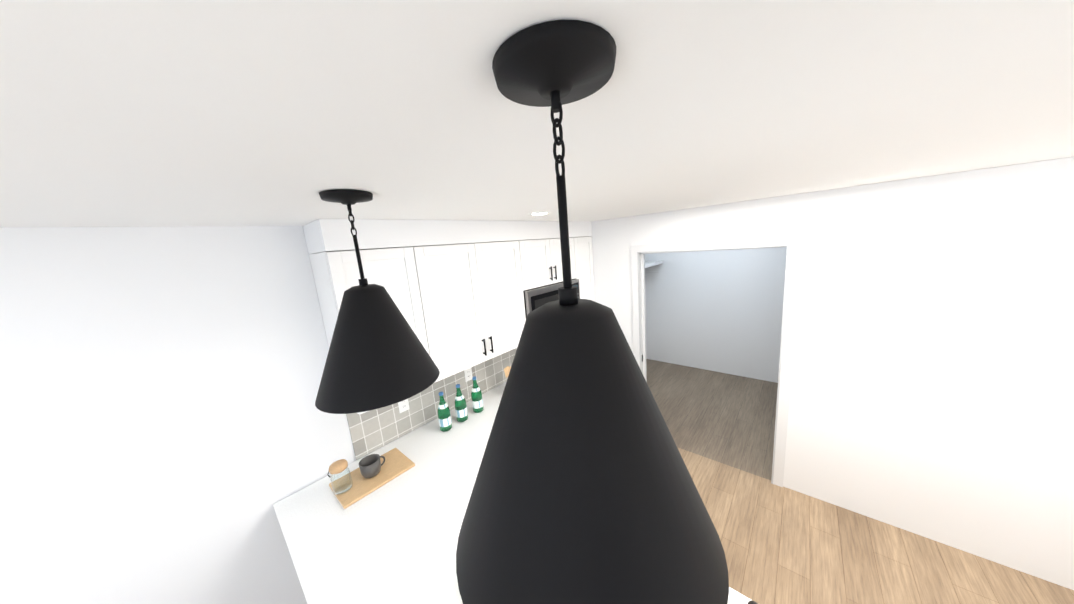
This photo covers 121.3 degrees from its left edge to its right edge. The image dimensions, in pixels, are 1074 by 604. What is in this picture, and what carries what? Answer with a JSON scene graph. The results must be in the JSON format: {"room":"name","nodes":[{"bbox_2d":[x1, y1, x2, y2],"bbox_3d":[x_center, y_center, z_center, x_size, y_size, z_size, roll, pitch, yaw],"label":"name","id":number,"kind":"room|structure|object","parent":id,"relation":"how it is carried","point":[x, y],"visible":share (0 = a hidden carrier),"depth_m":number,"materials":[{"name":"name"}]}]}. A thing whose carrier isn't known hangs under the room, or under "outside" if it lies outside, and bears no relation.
{"room":"kitchen","nodes":[
{"label":"kitchen","id":0,"kind":"room"},
{"bbox_2d":[0,226,495,603],"bbox_3d":[-0.792,0.610,2.371,0.120,2.348,7.900,4,14,41],"label":"wall","id":1,"kind":"structure","parent":0,"point":[170,433],"depth_m":1.30,"materials":[{"name":"white paint"}]},
{"bbox_2d":[309,246,444,413],"bbox_3d":[-0.938,0.124,1.820,0.324,0.864,0.501,4,14,41],"label":"upper cabinet","id":2,"kind":"object","parent":1,"relation":"attached to","point":[403,272],"depth_m":1.71,"materials":[{"name":"white wood"}]},
{"bbox_2d":[346,348,516,459],"bbox_3d":[-0.361,0.549,2.759,0.009,0.444,2.441,4,14,41],"label":"backsplash","id":3,"kind":"structure","parent":1,"relation":"attached to","point":[373,430],"depth_m":2.19,"materials":[{"name":"tile"}]},
{"bbox_2d":[398,399,409,412],"bbox_3d":[-0.932,0.710,2.107,0.008,0.116,0.072,4,14,41],"label":"electrical outlet","id":4,"kind":"object","parent":3,"relation":"attached to","point":[403,405],"visible":0.62,"depth_m":2.11,"materials":[{"name":"white plastic"}]},
{"bbox_2d":[464,367,472,381],"bbox_3d":[-0.570,0.600,2.511,0.008,0.116,0.072,4,14,41],"label":"electrical outlet","id":5,"kind":"object","parent":3,"relation":"attached to","point":[468,374],"visible":0.77,"depth_m":2.51,"materials":[{"name":"white plastic"}]},
{"bbox_2d":[425,241,525,377],"bbox_3d":[-0.542,0.009,2.262,0.324,0.864,0.950,4,14,41],"label":"upper cabinet","id":6,"kind":"object","parent":1,"relation":"attached to","point":[461,307],"depth_m":2.15,"materials":[{"name":"white wood"}]},
{"bbox_2d":[521,237,576,289],"bbox_3d":[0.005,-0.376,2.853,0.324,0.412,0.776,4,14,41],"label":"upper cabinet","id":7,"kind":"object","parent":1,"relation":"attached to","point":[543,260],"depth_m":2.69,"materials":[{"name":"white wood"}]},
{"bbox_2d":[523,279,579,317],"bbox_3d":[0.070,0.028,2.900,0.406,0.399,0.772,4,14,41],"label":"microwave","id":8,"kind":"object","parent":7,"relation":"attached to","point":[535,298],"visible":0.17,"depth_m":2.62,"materials":[{"name":"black metal"}]},
{"bbox_2d":[303,219,591,253],"bbox_3d":[-0.340,-0.561,2.443,0.325,0.151,2.455,4,14,41],"label":"soffit","id":9,"kind":"structure","parent":0,"point":[326,235],"depth_m":1.81,"materials":[{"name":"white paint"}]},
{"bbox_2d":[0,0,1073,226],"bbox_3d":[0.993,-0.443,0.500,5.140,0.100,7.900,4,14,41],"label":"ceiling","id":10,"kind":"structure","parent":0,"point":[149,113],"depth_m":0.47,"materials":[{"name":"white paint"}]},
{"bbox_2d":[315,189,439,413],"bbox_3d":[-0.574,-0.026,1.010,0.390,0.642,0.390,4,14,41],"label":"pendant light","id":11,"kind":"object","parent":10,"relation":"hanging from","point":[378,356],"visible":1,"depth_m":0.94,"materials":[{"name":"black metal"}]},
{"bbox_2d":[529,212,549,214],"bbox_3d":[0.018,-0.581,1.985,0.144,0.005,0.144,4,14,41],"label":"recessed light","id":12,"kind":"object","parent":10,"relation":"in","point":[540,213],"visible":1,"depth_m":1.97,"materials":[{"name":"white paint"}]},
{"bbox_2d":[456,20,728,603],"bbox_3d":[0.046,0.032,0.418,0.390,0.642,0.390,4,14,41],"label":"pendant light","id":13,"kind":"object","parent":10,"relation":"hanging from","point":[584,490],"visible":1,"depth_m":0.34,"materials":[{"name":"black metal"}]},
{"bbox_2d":[645,247,786,382],"bbox_3d":[3.719,-0.004,3.655,5.140,2.348,0.120,4,14,41],"label":"wall","id":14,"kind":"structure","parent":0,"point":[721,311],"depth_m":4.51,"materials":[{"name":"white paint"}]},
{"bbox_2d":[645,260,662,276],"bbox_3d":[1.434,-0.449,4.471,0.338,0.190,1.490,4,14,41],"label":"wire shelf","id":15,"kind":"object","parent":14,"relation":"attached to","point":[650,263],"visible":0.25,"depth_m":4.70,"materials":[{"name":"white paint"}]},
{"bbox_2d":[587,157,1073,589],"bbox_3d":[2.356,0.408,2.043,5.016,2.347,0.120,4,14,41],"label":"wall","id":16,"kind":"structure","parent":0,"point":[932,387],"depth_m":1.87,"materials":[{"name":"white paint"}]},
{"bbox_2d":[577,236,594,300],"bbox_3d":[0.392,-0.261,3.306,0.324,0.864,0.345,4,14,41],"label":"upper cabinet","id":17,"kind":"object","parent":16,"relation":"attached to","point":[585,274],"depth_m":3.21,"materials":[{"name":"white wood"}]},
{"bbox_2d":[631,234,801,486],"bbox_3d":[1.534,0.481,2.798,1.270,2.065,0.148,4,14,41],"label":"door frame","id":18,"kind":"structure","parent":16,"relation":"attached to","point":[792,243],"depth_m":2.44,"materials":[{"name":"white paint"}]},
{"bbox_2d":[646,359,1073,603],"bbox_3d":[1.193,1.956,0.943,5.140,0.100,7.900,4,14,41],"label":"floor","id":19,"kind":"structure","parent":0,"point":[782,545],"depth_m":2.11,"materials":[{"name":"brown wood"}]},
{"bbox_3d":[0.625,1.443,1.294,3.517,0.865,1.364,4,14,41],"label":"base cabinet","id":20,"kind":"object","parent":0,"visible":0},
{"bbox_2d":[273,382,750,603],"bbox_3d":[0.485,1.130,1.100,3.508,0.231,1.717,4,14,41],"label":"countertop","id":21,"kind":"structure","parent":20,"relation":"on","point":[394,541],"depth_m":1.43,"materials":[{"name":"stone"}]},
{"bbox_2d":[329,448,414,508],"bbox_3d":[-0.951,1.002,1.754,0.260,0.016,0.380,4,14,41],"label":"cutting board","id":22,"kind":"object","parent":21,"relation":"on","point":[397,462],"visible":0.94,"depth_m":1.71,"materials":[{"name":"brown wood"}]},
{"bbox_2d":[327,459,352,494],"bbox_3d":[-1.067,0.944,1.631,0.092,0.159,0.100,4,14,41],"label":"glass jar","id":23,"kind":"object","parent":22,"relation":"on","point":[338,466],"visible":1,"depth_m":1.61,"materials":[{"name":"clear"}]},
{"bbox_2d":[359,454,384,477],"bbox_3d":[-0.949,0.949,1.751,0.108,0.088,0.136,4,14,41],"label":"coffee mug","id":24,"kind":"object","parent":22,"relation":"on","point":[370,466],"visible":1,"depth_m":1.73,"materials":[{"name":"grey ceramic"}]},
{"bbox_2d":[438,392,451,431],"bbox_3d":[-0.662,0.772,2.139,0.085,0.280,0.085,4,14,41],"label":"water bottle","id":25,"kind":"object","parent":21,"relation":"on","point":[444,419],"visible":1,"depth_m":2.11,"materials":[{"name":"green glass"}]},
{"bbox_2d":[455,384,467,421],"bbox_3d":[-0.570,0.746,2.242,0.085,0.280,0.085,4,14,41],"label":"water bottle","id":26,"kind":"object","parent":21,"relation":"on","point":[461,409],"visible":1,"depth_m":2.22,"materials":[{"name":"green glass"}]},
{"bbox_2d":[471,376,483,412],"bbox_3d":[-0.472,0.717,2.352,0.085,0.280,0.085,4,14,41],"label":"water bottle","id":27,"kind":"object","parent":21,"relation":"on","point":[477,400],"visible":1,"depth_m":2.33,"materials":[{"name":"green glass"}]},
{"bbox_2d":[504,366,510,377],"bbox_3d":[-0.183,0.657,2.586,0.124,0.265,0.204,4,14,41],"label":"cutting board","id":28,"kind":"object","parent":21,"relation":"on","point":[507,369],"visible":0.21,"depth_m":2.53,"materials":[{"name":"brown wood"}]}
]}

